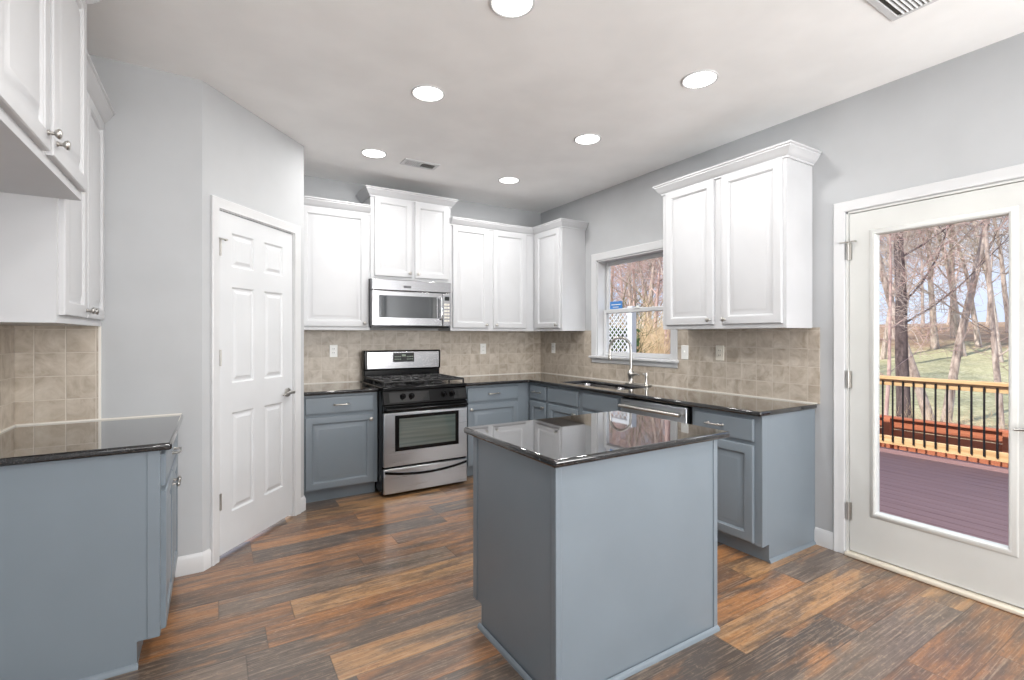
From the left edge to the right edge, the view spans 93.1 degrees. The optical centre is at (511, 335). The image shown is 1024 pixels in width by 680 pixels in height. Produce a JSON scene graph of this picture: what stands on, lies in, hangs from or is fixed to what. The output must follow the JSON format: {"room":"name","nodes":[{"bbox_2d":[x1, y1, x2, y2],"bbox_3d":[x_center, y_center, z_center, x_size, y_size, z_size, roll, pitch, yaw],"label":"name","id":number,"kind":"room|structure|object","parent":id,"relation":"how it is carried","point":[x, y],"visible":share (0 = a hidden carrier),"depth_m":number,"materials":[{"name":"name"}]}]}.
{"room":"kitchen","nodes":[
{"label":"kitchen","id":0,"kind":"room"},
{"bbox_2d":[89,54,201,556],"bbox_3d":[-2.152,-0.057,2.546,0.890,2.765,0.100,0,0,-32],"label":"wall","id":1,"kind":"structure","parent":0,"point":[151,329],"depth_m":2.63,"materials":[{"name":"grey paint"}]},
{"bbox_2d":[0,325,181,432],"bbox_3d":[-1.896,0.191,2.151,0.674,0.486,0.840,0,0,-32],"label":"tile backsplash","id":2,"kind":"structure","parent":1,"relation":"attached to","point":[49,374],"depth_m":2.40,"materials":[{"name":"beige tile"}]},
{"bbox_2d":[175,548,210,576],"bbox_3d":[-1.778,1.274,2.714,0.174,0.105,0.044,0,0,-45],"label":"baseboard","id":3,"kind":"structure","parent":1,"relation":"attached to","point":[197,562],"depth_m":2.70,"materials":[{"name":"white paint"}]},
{"bbox_2d":[202,81,303,551],"bbox_3d":[-1.714,-0.057,3.220,0.100,2.765,0.965,0,0,10],"label":"wall","id":4,"kind":"structure","parent":0,"point":[247,161],"depth_m":3.00,"materials":[{"name":"grey paint"}]},
{"bbox_2d":[210,195,300,565],"bbox_3d":[-1.686,0.259,3.211,0.157,2.135,0.847,0,0,10],"label":"door","id":5,"kind":"structure","parent":4,"relation":"in","point":[255,256],"depth_m":3.15,"materials":[{"name":"white paint"}]},
{"bbox_2d":[301,496,305,512],"bbox_3d":[-1.588,1.274,3.694,0.038,0.105,0.134,0,0,-14],"label":"baseboard","id":6,"kind":"structure","parent":4,"relation":"attached to","point":[303,499],"depth_m":3.66,"materials":[{"name":"white paint"}]},
{"bbox_2d":[304,175,540,383],"bbox_3d":[-0.861,-0.057,5.061,3.020,2.765,0.150,0,0,-32],"label":"wall","id":7,"kind":"structure","parent":0,"point":[313,186],"depth_m":5.15,"materials":[{"name":"grey paint"}]},
{"bbox_2d":[304,196,371,330],"bbox_3d":[-1.603,-0.606,4.308,0.611,1.115,0.354,0,0,-32],"label":"upper cabinet","id":8,"kind":"object","parent":7,"relation":"attached to","point":[336,232],"visible":0.86,"depth_m":4.20,"materials":[{"name":"white paint"}]},
{"bbox_2d":[356,185,457,282],"bbox_3d":[-1.004,-0.922,4.670,0.896,0.820,0.364,0,0,-32],"label":"upper cabinet","id":9,"kind":"object","parent":7,"relation":"attached to","point":[410,232],"visible":0.97,"depth_m":4.52,"materials":[{"name":"white paint"}]},
{"bbox_2d":[369,278,450,328],"bbox_3d":[-0.999,-0.290,4.612,0.760,0.436,0.441,0,0,-32],"label":"microwave oven","id":10,"kind":"object","parent":9,"relation":"attached to","point":[392,303],"visible":0.98,"depth_m":4.44,"materials":[{"name":"grey metal"}]},
{"bbox_2d":[304,330,540,383],"bbox_3d":[-0.805,0.237,4.997,2.689,0.578,0.016,0,0,-32],"label":"tile backsplash","id":11,"kind":"structure","parent":7,"relation":"attached to","point":[507,352],"depth_m":5.00,"materials":[{"name":"beige tile"}]},
{"bbox_2d":[330,345,337,356],"bbox_3d":[-1.647,0.142,4.476,0.070,0.114,0.008,0,0,-32],"label":"wall outlet","id":12,"kind":"object","parent":11,"relation":"attached to","point":[333,348],"visible":1,"depth_m":4.47,"materials":[{"name":"white plastic"}]},
{"bbox_2d":[480,344,485,353],"bbox_3d":[-0.315,0.144,5.293,0.070,0.114,0.008,0,0,-32],"label":"wall outlet","id":13,"kind":"object","parent":11,"relation":"attached to","point":[482,346],"visible":1,"depth_m":5.29,"materials":[{"name":"white plastic"}]},
{"bbox_2d":[438,216,533,330],"bbox_3d":[-0.248,-0.606,5.138,0.990,1.115,0.354,0,0,-32],"label":"upper cabinet","id":14,"kind":"object","parent":7,"relation":"attached to","point":[492,263],"visible":0.98,"depth_m":5.01,"materials":[{"name":"white paint"}]},
{"bbox_2d":[87,0,1023,212],"bbox_3d":[0.407,-1.534,1.680,4.450,0.190,7.280,0,0,-32],"label":"ceiling","id":15,"kind":"structure","parent":0,"point":[337,78],"depth_m":2.59,"materials":[{"name":"white paint"}]},
{"bbox_2d":[361,148,386,157],"bbox_3d":[-1.089,-1.435,3.825,0.196,0.008,0.195,0,0,-32],"label":"recessed light","id":16,"kind":"object","parent":15,"relation":"in","point":[370,152],"visible":1,"depth_m":3.82,"materials":[{"name":"white"}]},
{"bbox_2d":[400,158,439,169],"bbox_3d":[-0.772,-1.433,4.067,0.300,0.011,0.150,0,0,-32],"label":"ceiling vent","id":17,"kind":"object","parent":15,"relation":"in","point":[409,162],"visible":1,"depth_m":4.05,"materials":[{"name":"white metal"}]},
{"bbox_2d":[411,85,444,101],"bbox_3d":[-0.498,-1.435,2.879,0.196,0.008,0.195,0,0,-32],"label":"recessed light","id":18,"kind":"object","parent":15,"relation":"in","point":[427,93],"visible":1,"depth_m":2.87,"materials":[{"name":"white"}]},
{"bbox_2d":[498,177,519,183],"bbox_3d":[-0.028,-1.435,4.486,0.196,0.008,0.195,0,0,-32],"label":"recessed light","id":19,"kind":"object","parent":15,"relation":"in","point":[506,180],"visible":1,"depth_m":4.48,"materials":[{"name":"white plastic"}]},
{"bbox_2d":[490,0,534,17],"bbox_3d":[0.001,-1.435,2.094,0.196,0.008,0.195,0,0,-32],"label":"recessed light","id":20,"kind":"object","parent":15,"relation":"in","point":[504,8],"visible":1,"depth_m":2.12,"materials":[{"name":"white paint"}]},
{"bbox_2d":[574,133,600,144],"bbox_3d":[0.553,-1.435,3.548,0.196,0.008,0.195,0,0,-32],"label":"recessed light","id":21,"kind":"object","parent":15,"relation":"in","point":[588,138],"visible":1,"depth_m":3.54,"materials":[{"name":"white"}]},
{"bbox_2d":[681,70,718,88],"bbox_3d":[1.053,-1.435,2.721,0.196,0.008,0.195,0,0,-32],"label":"recessed light","id":22,"kind":"object","parent":15,"relation":"in","point":[701,78],"visible":1,"depth_m":2.71,"materials":[{"name":"white plastic"}]},
{"bbox_2d":[866,0,937,20],"bbox_3d":[1.704,-1.433,1.980,0.300,0.011,0.360,0,0,-32],"label":"ceiling vent","id":23,"kind":"object","parent":15,"relation":"in","point":[894,10],"visible":1,"depth_m":2.11,"materials":[{"name":"white metal"}]},
{"bbox_2d":[104,475,1023,679],"bbox_3d":[0.361,1.386,1.535,4.620,0.120,7.440,0,0,-32],"label":"floor","id":24,"kind":"structure","parent":0,"point":[375,585],"depth_m":2.30,"materials":[{"name":"brown wood"}]},
{"bbox_2d":[0,433,181,679],"bbox_3d":[-1.889,0.895,2.162,0.696,0.862,0.828,0,0,-32],"label":"base cabinet","id":25,"kind":"object","parent":24,"relation":"on","point":[89,546],"visible":0.93,"depth_m":1.85,"materials":[{"name":"grey paint"}]},
{"bbox_2d":[0,414,182,466],"bbox_3d":[-1.891,0.449,2.150,0.681,0.030,0.846,0,0,-32],"label":"countertop","id":26,"kind":"structure","parent":25,"relation":"on","point":[40,443],"depth_m":2.05,"materials":[{"name":"black stone"}]},
{"bbox_2d":[304,392,376,502],"bbox_3d":[-1.527,0.895,4.155,0.581,0.862,0.694,0,0,-32],"label":"base cabinet","id":27,"kind":"object","parent":24,"relation":"on","point":[340,430],"visible":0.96,"depth_m":3.90,"materials":[{"name":"grey paint"}]},
{"bbox_2d":[304,382,378,395],"bbox_3d":[-1.522,0.449,4.148,0.581,0.030,0.695,0,0,-32],"label":"countertop","id":28,"kind":"structure","parent":27,"relation":"on","point":[340,387],"depth_m":3.98,"materials":[{"name":"black stone"}]},
{"bbox_2d":[360,349,467,494],"bbox_3d":[-0.893,0.734,4.431,0.784,1.185,0.831,0,0,-32],"label":"gas range","id":29,"kind":"object","parent":24,"relation":"on","point":[422,411],"visible":0.98,"depth_m":4.16,"materials":[{"name":"silver metal"}]},
{"bbox_2d":[361,378,466,390],"bbox_3d":[-0.906,0.439,4.436,0.766,0.030,0.688,0,0,-32],"label":"cooktop","id":30,"kind":"object","parent":29,"relation":"in","point":[445,385],"depth_m":4.20,"materials":[{"name":"black metal"}]},
{"bbox_2d":[466,383,528,475],"bbox_3d":[-0.300,0.895,4.907,0.753,0.862,0.694,0,0,-32],"label":"base cabinet","id":31,"kind":"object","parent":24,"relation":"on","point":[499,403],"visible":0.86,"depth_m":4.63,"materials":[{"name":"grey paint"}]},
{"bbox_2d":[529,383,590,419],"bbox_3d":[0.481,0.895,4.857,0.640,0.862,0.319,0,0,-32],"label":"base cabinet","id":32,"kind":"object","parent":24,"relation":"on","point":[538,393],"visible":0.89,"depth_m":4.70,"materials":[{"name":"grey paint"}]},
{"bbox_2d":[548,385,623,417],"bbox_3d":[0.822,0.895,4.306,0.634,0.862,0.976,0,0,-32],"label":"base cabinet","id":33,"kind":"object","parent":24,"relation":"on","point":[562,401],"visible":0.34,"depth_m":4.19,"materials":[{"name":"grey paint"}]},
{"bbox_2d":[473,437,719,679],"bbox_3d":[0.356,0.895,2.244,0.920,0.862,0.718,0,0,-32],"label":"kitchen island","id":34,"kind":"object","parent":24,"relation":"on","point":[606,569],"visible":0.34,"depth_m":1.94,"materials":[{"name":"grey paint"}]},
{"bbox_2d":[464,411,729,467],"bbox_3d":[0.380,0.449,2.251,0.990,0.030,0.729,0,0,-32],"label":"island countertop","id":35,"kind":"structure","parent":34,"relation":"on","point":[556,442],"depth_m":2.11,"materials":[{"name":"black stone"}]},
{"bbox_2d":[618,397,692,424],"bbox_3d":[1.234,0.897,3.607,0.652,0.858,0.640,0,0,-32],"label":"dishwasher","id":36,"kind":"object","parent":24,"relation":"on","point":[667,411],"visible":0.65,"depth_m":3.40,"materials":[{"name":"silver metal"}]},
{"bbox_2d":[693,407,815,563],"bbox_3d":[1.542,0.895,3.127,0.640,0.862,0.487,0,0,-32],"label":"base cabinet","id":37,"kind":"object","parent":24,"relation":"on","point":[766,464],"visible":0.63,"depth_m":2.92,"materials":[{"name":"grey paint"}]},
{"bbox_2d":[453,373,816,416],"bbox_3d":[0.569,0.449,4.037,1.330,0.030,3.070,0,0,-32],"label":"countertop","id":38,"kind":"structure","parent":37,"relation":"on","point":[746,405],"depth_m":3.63,"materials":[{"name":"black stone"}]},
{"bbox_2d":[578,383,629,389],"bbox_3d":[0.798,0.563,4.301,0.367,0.196,0.804,0,0,-32],"label":"sink","id":39,"kind":"object","parent":38,"relation":"in","point":[585,384],"visible":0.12,"depth_m":4.53,"materials":[{"name":"silver metal"}]},
{"bbox_2d":[608,336,651,386],"bbox_3d":[1.047,0.219,4.295,0.102,0.430,0.427,0,0,-41],"label":"kitchen faucet","id":40,"kind":"object","parent":38,"relation":"on","point":[631,373],"visible":1,"depth_m":4.30,"materials":[{"name":"grey metal"}]},
{"bbox_2d":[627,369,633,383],"bbox_3d":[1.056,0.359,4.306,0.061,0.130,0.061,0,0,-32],"label":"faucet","id":41,"kind":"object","parent":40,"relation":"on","point":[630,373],"depth_m":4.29,"materials":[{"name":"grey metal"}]},
{"bbox_2d":[643,373,648,384],"bbox_3d":[1.148,0.369,4.156,0.048,0.105,0.056,0,0,-32],"label":"sprayer","id":42,"kind":"object","parent":40,"relation":"on","point":[645,374],"visible":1,"depth_m":4.14,"materials":[{"name":"silver metal"}]},
{"bbox_2d":[541,32,1023,550],"bbox_3d":[2.254,-0.057,2.724,0.150,2.765,7.090,0,0,-32],"label":"wall","id":43,"kind":"structure","parent":0,"point":[963,115],"depth_m":2.91,"materials":[{"name":"grey paint"}]},
{"bbox_2d":[532,218,588,330],"bbox_3d":[0.489,-0.606,5.117,0.354,1.115,0.561,0,0,-32],"label":"upper cabinet","id":44,"kind":"object","parent":43,"relation":"attached to","point":[559,244],"visible":1,"depth_m":4.97,"materials":[{"name":"white paint"}]},
{"bbox_2d":[588,240,678,367],"bbox_3d":[1.141,-0.273,4.496,0.195,1.090,1.095,0,0,-32],"label":"window","id":45,"kind":"structure","parent":43,"relation":"in","point":[602,306],"depth_m":4.75,"materials":[{"name":"white paint"}]},
{"bbox_2d":[540,327,819,403],"bbox_3d":[1.141,0.191,4.382,0.016,0.486,3.080,0,0,-32],"label":"tile backsplash","id":46,"kind":"structure","parent":43,"relation":"attached to","point":[783,363],"depth_m":3.61,"materials":[{"name":"beige tile"}]},
{"bbox_2d":[551,343,554,352],"bbox_3d":[0.466,0.140,5.473,0.008,0.114,0.070,0,0,-32],"label":"wall outlet","id":47,"kind":"object","parent":46,"relation":"attached to","point":[552,344],"visible":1,"depth_m":5.47,"materials":[{"name":"white plastic"}]},
{"bbox_2d":[681,345,687,358],"bbox_3d":[1.400,0.136,3.940,0.018,0.114,0.070,0,0,-32],"label":"light switch","id":48,"kind":"object","parent":46,"relation":"attached to","point":[684,348],"visible":1,"depth_m":3.94,"materials":[{"name":"white plastic"}]},
{"bbox_2d":[716,345,723,360],"bbox_3d":[1.572,0.132,3.669,0.008,0.114,0.070,0,0,-32],"label":"wall outlet","id":49,"kind":"object","parent":46,"relation":"attached to","point":[719,349],"visible":1,"depth_m":3.67,"materials":[{"name":"beige plastic"}]},
{"bbox_2d":[652,140,821,329],"bbox_3d":[1.526,-0.606,3.425,0.354,1.115,1.067,0,0,-32],"label":"upper cabinet","id":50,"kind":"object","parent":43,"relation":"attached to","point":[737,232],"visible":1,"depth_m":3.18,"materials":[{"name":"white paint"}]},
{"bbox_2d":[814,527,832,549],"bbox_3d":[1.962,1.274,3.044,0.014,0.105,0.116,0,0,-32],"label":"baseboard","id":51,"kind":"structure","parent":43,"relation":"attached to","point":[824,538],"depth_m":3.04,"materials":[{"name":"white paint"}]},
{"bbox_2d":[833,164,1023,616],"bbox_3d":[2.325,0.257,2.569,0.231,2.138,1.078,0,0,-32],"label":"door","id":52,"kind":"structure","parent":43,"relation":"in","point":[984,571],"depth_m":2.70,"materials":[{"name":"white paint"}]},
{"bbox_3d":[-0.980,-0.056,-0.105,0.120,2.765,5.645,0,0,-32],"label":"wall","id":53,"kind":"structure","parent":0,"visible":0},
{"bbox_2d":[0,0,99,200],"bbox_3d":[-1.529,-0.920,1.344,0.454,0.823,1.052,0,0,-32],"label":"upper cabinet","id":54,"kind":"object","parent":53,"relation":"attached to","point":[43,43],"visible":1,"depth_m":1.45,"materials":[{"name":"white paint"}]},
{"bbox_2d":[0,51,114,325],"bbox_3d":[-2.020,-0.606,2.080,0.384,1.115,0.828,0,0,-32],"label":"upper cabinet","id":55,"kind":"object","parent":53,"relation":"attached to","point":[52,250],"visible":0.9,"depth_m":1.83,"materials":[{"name":"white paint"}]},
{"label":"outside","id":56,"kind":"structure","parent":0,"visible":0},
{"bbox_2d":[641,322,1008,442],"bbox_3d":[45.905,-0.017,69.062,143.550,4.774,129.800,0,0,-32],"label":"ground","id":57,"kind":"structure","parent":56,"point":[974,366],"depth_m":19.33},
{"bbox_2d":[613,277,641,318],"bbox_3d":[6.075,-2.644,33.685,6.465,8.616,6.621,0,0,-31],"label":"bare tree","id":58,"kind":"object","parent":57,"relation":"on","point":[614,277],"visible":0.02,"depth_m":32.77,"materials":[{"name":"brown plant"}]},
{"bbox_2d":[611,263,647,325],"bbox_3d":[5.723,-4.220,33.108,9.282,12.078,9.064,0,0,-2],"label":"bare tree","id":59,"kind":"object","parent":57,"relation":"on","point":[647,263],"visible":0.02,"depth_m":31.08,"materials":[{"name":"brown plant"}]},
{"bbox_2d":[610,257,662,338],"bbox_3d":[5.450,-2.332,20.578,6.960,9.275,7.128,0,0,-35],"label":"bare tree","id":60,"kind":"object","parent":57,"relation":"on","point":[631,268],"visible":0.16,"depth_m":20.27,"materials":[{"name":"brown plant"}]},
{"bbox_2d":[612,258,660,305],"bbox_3d":[5.340,-5.126,27.515,8.431,14.342,11.739,0,0,22],"label":"bare tree","id":61,"kind":"object","parent":57,"relation":"on","point":[630,304],"visible":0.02,"depth_m":25.88,"materials":[{"name":"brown plant"}]},
{"bbox_2d":[611,259,662,333],"bbox_3d":[4.929,-3.378,19.559,9.155,11.185,6.576,0,0,-1],"label":"bare tree","id":62,"kind":"object","parent":57,"relation":"on","point":[644,287],"visible":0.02,"depth_m":20.63,"materials":[{"name":"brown plant"}]},
{"bbox_2d":[611,263,662,326],"bbox_3d":[7.312,-3.062,28.091,7.659,9.966,7.478,0,0,14],"label":"bare tree","id":63,"kind":"object","parent":57,"relation":"on","point":[643,263],"visible":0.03,"depth_m":28.18,"materials":[{"name":"brown plant"}]},
{"bbox_2d":[612,258,662,290],"bbox_3d":[1.193,-3.132,14.464,8.922,10.900,6.408,0,0,4],"label":"bare tree","id":64,"kind":"object","parent":57,"relation":"on","point":[655,258],"visible":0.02,"depth_m":13.60,"materials":[{"name":"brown plant"}]},
{"bbox_2d":[609,288,666,353],"bbox_3d":[3.244,0.424,12.844,2.612,3.876,2.714,0,0,39],"label":"dry shrub","id":65,"kind":"object","parent":57,"relation":"on","point":[637,288],"visible":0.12,"depth_m":12.72,"materials":[{"name":"beige plant"}]},
{"bbox_2d":[617,258,658,326],"bbox_3d":[8.041,-4.437,27.503,7.508,12.770,10.453,0,0,-24],"label":"bare tree","id":66,"kind":"object","parent":57,"relation":"on","point":[657,258],"visible":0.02,"depth_m":27.69,"materials":[{"name":"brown plant"}]},
{"bbox_2d":[614,268,661,322],"bbox_3d":[7.271,-3.549,35.240,7.739,10.070,7.556,0,0,22],"label":"bare tree","id":67,"kind":"object","parent":57,"relation":"on","point":[635,268],"visible":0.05,"depth_m":34.81,"materials":[{"name":"brown plant"}]},
{"bbox_2d":[614,261,662,323],"bbox_3d":[7.333,-3.696,24.971,8.783,11.429,8.576,0,0,27],"label":"bare tree","id":68,"kind":"object","parent":57,"relation":"on","point":[642,261],"visible":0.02,"depth_m":25.36,"materials":[{"name":"brown plant"}]},
{"bbox_2d":[609,273,668,352],"bbox_3d":[1.917,0.476,8.811,2.182,3.945,1.989,0,0,8],"label":"evergreen shrub","id":69,"kind":"object","parent":57,"relation":"on","point":[638,345],"visible":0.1,"depth_m":8.55,"materials":[{"name":"green plant"}]},
{"bbox_2d":[615,257,662,300],"bbox_3d":[7.229,-3.549,17.919,9.620,11.753,6.909,0,0,14],"label":"bare tree","id":70,"kind":"object","parent":57,"relation":"on","point":[662,257],"visible":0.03,"depth_m":19.19,"materials":[{"name":"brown plant"}]},
{"bbox_2d":[616,258,662,349],"bbox_3d":[7.056,-5.247,24.962,12.191,14.893,8.756,0,0,-25],"label":"bare tree","id":71,"kind":"object","parent":57,"relation":"on","point":[654,272],"visible":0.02,"depth_m":23.00,"materials":[{"name":"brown plant"}]},
{"bbox_2d":[616,259,669,353],"bbox_3d":[6.083,-3.724,15.396,9.358,12.177,9.137,0,0,14],"label":"bare tree","id":72,"kind":"object","parent":57,"relation":"on","point":[665,336],"visible":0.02,"depth_m":17.30,"materials":[{"name":"brown plant"}]},
{"bbox_2d":[624,259,662,326],"bbox_3d":[7.062,-2.650,23.559,7.038,9.379,7.208,0,0,-30],"label":"bare tree","id":73,"kind":"object","parent":57,"relation":"on","point":[656,259],"visible":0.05,"depth_m":23.53,"materials":[{"name":"brown plant"}]},
{"bbox_2d":[634,279,663,353],"bbox_3d":[5.947,0.074,18.528,3.122,4.459,3.005,0,0,-17],"label":"dry shrub","id":74,"kind":"object","parent":57,"relation":"on","point":[634,279],"visible":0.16,"depth_m":18.30,"materials":[{"name":"beige plant"}]},
{"bbox_2d":[636,316,664,352],"bbox_3d":[4.599,0.564,16.733,2.305,3.420,2.395,0,0,-40],"label":"dry shrub","id":75,"kind":"object","parent":57,"relation":"on","point":[637,316],"visible":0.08,"depth_m":16.31,"materials":[{"name":"beige plant"}]},
{"bbox_2d":[638,305,663,349],"bbox_3d":[4.772,0.581,18.502,3.550,3.478,2.372,0,0,36],"label":"dry shrub","id":76,"kind":"object","parent":57,"relation":"on","point":[650,305],"visible":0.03,"depth_m":18.07,"materials":[{"name":"beige plant"}]},
{"bbox_2d":[636,314,669,353],"bbox_3d":[4.117,0.488,12.750,2.699,3.855,2.598,0,0,41],"label":"dry shrub","id":77,"kind":"object","parent":57,"relation":"on","point":[667,346],"visible":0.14,"depth_m":12.94,"materials":[{"name":"beige plant"}]},
{"bbox_2d":[637,313,669,353],"bbox_3d":[3.978,0.772,13.314,2.205,3.233,3.300,0,0,36],"label":"dry shrub","id":78,"kind":"object","parent":57,"relation":"on","point":[655,313],"visible":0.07,"depth_m":12.68,"materials":[{"name":"beige plant"}]},
{"bbox_2d":[637,321,669,352],"bbox_3d":[4.259,0.653,14.460,2.313,3.303,2.226,0,0,18],"label":"dry shrub","id":79,"kind":"object","parent":57,"relation":"on","point":[651,321],"visible":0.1,"depth_m":14.36,"materials":[{"name":"beige plant"}]},
{"bbox_2d":[880,234,913,339],"bbox_3d":[24.308,-6.020,33.484,7.562,12.862,10.528,0,0,32],"label":"bare tree","id":80,"kind":"object","parent":57,"relation":"on","point":[892,331],"visible":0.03,"depth_m":31.50,"materials":[{"name":"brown plant"}]},
{"bbox_2d":[881,225,963,313],"bbox_3d":[17.217,-6.594,23.625,13.161,16.079,9.453,0,0,-41],"label":"bare tree","id":81,"kind":"object","parent":57,"relation":"on","point":[883,260],"visible":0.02,"depth_m":21.63,"materials":[{"name":"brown plant"}]},
{"bbox_2d":[880,239,973,327],"bbox_3d":[36.176,-6.800,43.162,9.751,12.455,8.263,0,0,-43],"label":"bare tree","id":82,"kind":"object","parent":57,"relation":"on","point":[922,296],"visible":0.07,"depth_m":42.84,"materials":[{"name":"brown plant"}]},
{"bbox_2d":[905,399,951,434],"bbox_3d":[7.843,1.683,9.241,0.735,1.077,1.099,0,0,0],"label":"dry shrub","id":83,"kind":"object","parent":57,"relation":"on","point":[933,399],"visible":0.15,"depth_m":9.13,"materials":[{"name":"beige plant"}]},
{"bbox_2d":[884,233,983,294],"bbox_3d":[48.925,-8.455,57.220,8.917,15.167,12.415,0,0,-38],"label":"bare tree","id":84,"kind":"object","parent":57,"relation":"on","point":[971,233],"visible":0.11,"depth_m":56.60,"materials":[{"name":"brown plant"}]},
{"bbox_2d":[880,217,999,348],"bbox_3d":[21.223,-6.258,24.875,9.399,14.167,11.091,0,0,-39],"label":"bare tree","id":85,"kind":"object","parent":57,"relation":"on","point":[934,339],"visible":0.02,"depth_m":24.83,"materials":[{"name":"brown plant"}]},
{"bbox_2d":[880,218,1005,355],"bbox_3d":[18.929,-6.232,23.712,8.642,14.700,12.032,0,0,-22],"label":"bare tree","id":86,"kind":"object","parent":57,"relation":"on","point":[955,317],"visible":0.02,"depth_m":22.89,"materials":[{"name":"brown plant"}]},
{"bbox_2d":[880,218,1006,422],"bbox_3d":[8.894,-3.927,10.216,9.706,12.330,8.745,0,0,-1],"label":"bare tree","id":87,"kind":"object","parent":57,"relation":"on","point":[956,356],"visible":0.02,"depth_m":10.51,"materials":[{"name":"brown plant"}]},
{"bbox_2d":[880,216,1007,361],"bbox_3d":[19.052,-5.656,22.143,8.181,13.916,11.390,0,0,2],"label":"bare tree","id":88,"kind":"object","parent":57,"relation":"on","point":[1001,359],"visible":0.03,"depth_m":20.63,"materials":[{"name":"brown plant"}]},
{"bbox_2d":[880,217,1008,443],"bbox_3d":[8.401,-2.093,8.104,6.549,9.004,5.624,0,0,14],"label":"bare tree","id":89,"kind":"object","parent":57,"relation":"on","point":[993,337],"visible":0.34,"depth_m":8.44,"materials":[{"name":"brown plant"}]},
{"bbox_2d":[880,216,1008,414],"bbox_3d":[7.500,-0.874,9.322,5.587,6.436,4.763,0,0,-32],"label":"bare tree","id":90,"kind":"object","parent":57,"relation":"on","point":[887,394],"visible":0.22,"depth_m":8.97,"materials":[{"name":"brown plant"}]},
{"bbox_2d":[880,217,1008,420],"bbox_3d":[9.138,-3.420,11.143,7.699,11.367,7.378,0,0,-37],"label":"bare tree","id":91,"kind":"object","parent":57,"relation":"on","point":[913,370],"visible":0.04,"depth_m":10.79,"materials":[{"name":"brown plant"}]},
{"bbox_2d":[880,217,1008,359],"bbox_3d":[20.137,-4.760,23.337,7.174,12.203,9.989,0,0,-32],"label":"bare tree","id":92,"kind":"object","parent":57,"relation":"on","point":[883,355],"visible":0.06,"depth_m":22.88,"materials":[{"name":"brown plant"}]},
{"bbox_2d":[880,220,1008,346],"bbox_3d":[21.571,-5.737,25.073,7.572,12.880,10.543,0,0,-30],"label":"bare tree","id":93,"kind":"object","parent":57,"relation":"on","point":[977,337],"visible":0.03,"depth_m":24.57,"materials":[{"name":"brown plant"}]},
{"bbox_2d":[882,218,1008,332],"bbox_3d":[29.547,-7.945,29.013,13.038,15.929,9.364,0,0,3],"label":"bare tree","id":94,"kind":"object","parent":57,"relation":"on","point":[1003,276],"visible":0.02,"depth_m":30.60,"materials":[{"name":"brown plant"}]},
{"bbox_2d":[918,395,975,438],"bbox_3d":[7.559,1.642,8.393,0.847,1.257,0.880,0,0,-33],"label":"dry shrub","id":95,"kind":"object","parent":57,"relation":"on","point":[918,395],"visible":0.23,"depth_m":8.45,"materials":[{"name":"beige plant"}]},
{"bbox_2d":[894,216,1008,431],"bbox_3d":[8.083,-3.138,9.977,9.081,10.881,7.827,0,0,-10],"label":"bare tree","id":96,"kind":"object","parent":57,"relation":"on","point":[901,339],"visible":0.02,"depth_m":9.61,"materials":[{"name":"grey plant"}]},
{"bbox_2d":[910,219,1008,337],"bbox_3d":[25.268,-7.607,27.656,12.352,15.778,10.468,0,0,-1],"label":"bare tree","id":97,"kind":"object","parent":57,"relation":"on","point":[952,327],"visible":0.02,"depth_m":27.91,"materials":[{"name":"brown plant"}]},
{"bbox_2d":[927,405,991,440],"bbox_3d":[7.653,1.731,8.415,0.750,1.099,1.122,0,0,-31],"label":"dry shrub","id":98,"kind":"object","parent":57,"relation":"on","point":[965,405],"visible":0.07,"depth_m":8.23,"materials":[{"name":"beige plant"}]},
{"bbox_2d":[911,220,1008,324],"bbox_3d":[49.251,-8.594,51.807,8.875,15.096,12.356,0,0,-41],"label":"bare tree","id":99,"kind":"object","parent":57,"relation":"on","point":[948,317],"visible":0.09,"depth_m":51.57,"materials":[{"name":"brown plant"}]},
{"bbox_2d":[937,217,1008,324],"bbox_3d":[42.401,-6.705,42.907,9.292,11.868,7.874,0,0,40],"label":"bare tree","id":100,"kind":"object","parent":57,"relation":"on","point":[992,260],"visible":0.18,"depth_m":42.83,"materials":[{"name":"brown plant"}]},
{"bbox_2d":[956,406,1003,442],"bbox_3d":[8.134,1.701,8.397,0.800,1.143,0.770,0,0,-14],"label":"dry shrub","id":101,"kind":"object","parent":57,"relation":"on","point":[994,406],"visible":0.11,"depth_m":8.43,"materials":[{"name":"beige plant"}]},
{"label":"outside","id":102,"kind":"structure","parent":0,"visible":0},
{"bbox_2d":[880,447,1008,545],"bbox_3d":[3.311,1.556,4.961,3.970,0.220,8.200,0,0,-32],"label":"deck","id":103,"kind":"object","parent":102,"point":[960,496],"visible":0.07,"depth_m":4.44,"materials":[{"name":"purple wood"}]},
{"bbox_2d":[609,306,635,352],"bbox_3d":[1.316,0.516,7.421,0.090,1.860,1.500,0,0,-32],"label":"lattice panel","id":104,"kind":"object","parent":103,"relation":"on","point":[631,317],"visible":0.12,"depth_m":6.83,"materials":[{"name":"white plastic"}]},
{"bbox_2d":[880,415,1008,467],"bbox_3d":[5.707,1.750,6.429,0.150,1.192,9.000,0,0,-32],"label":"bench","id":105,"kind":"object","parent":103,"relation":"on","point":[990,433],"visible":0.09,"depth_m":6.38,"materials":[{"name":"brown wood"}]},
{"bbox_2d":[880,375,1008,462],"bbox_3d":[4.867,1.377,5.915,0.130,1.738,8.200,0,0,-32],"label":"deck railing","id":106,"kind":"object","parent":103,"relation":"attached to","point":[935,383],"visible":0.22,"depth_m":5.60,"materials":[{"name":"brown wood"}]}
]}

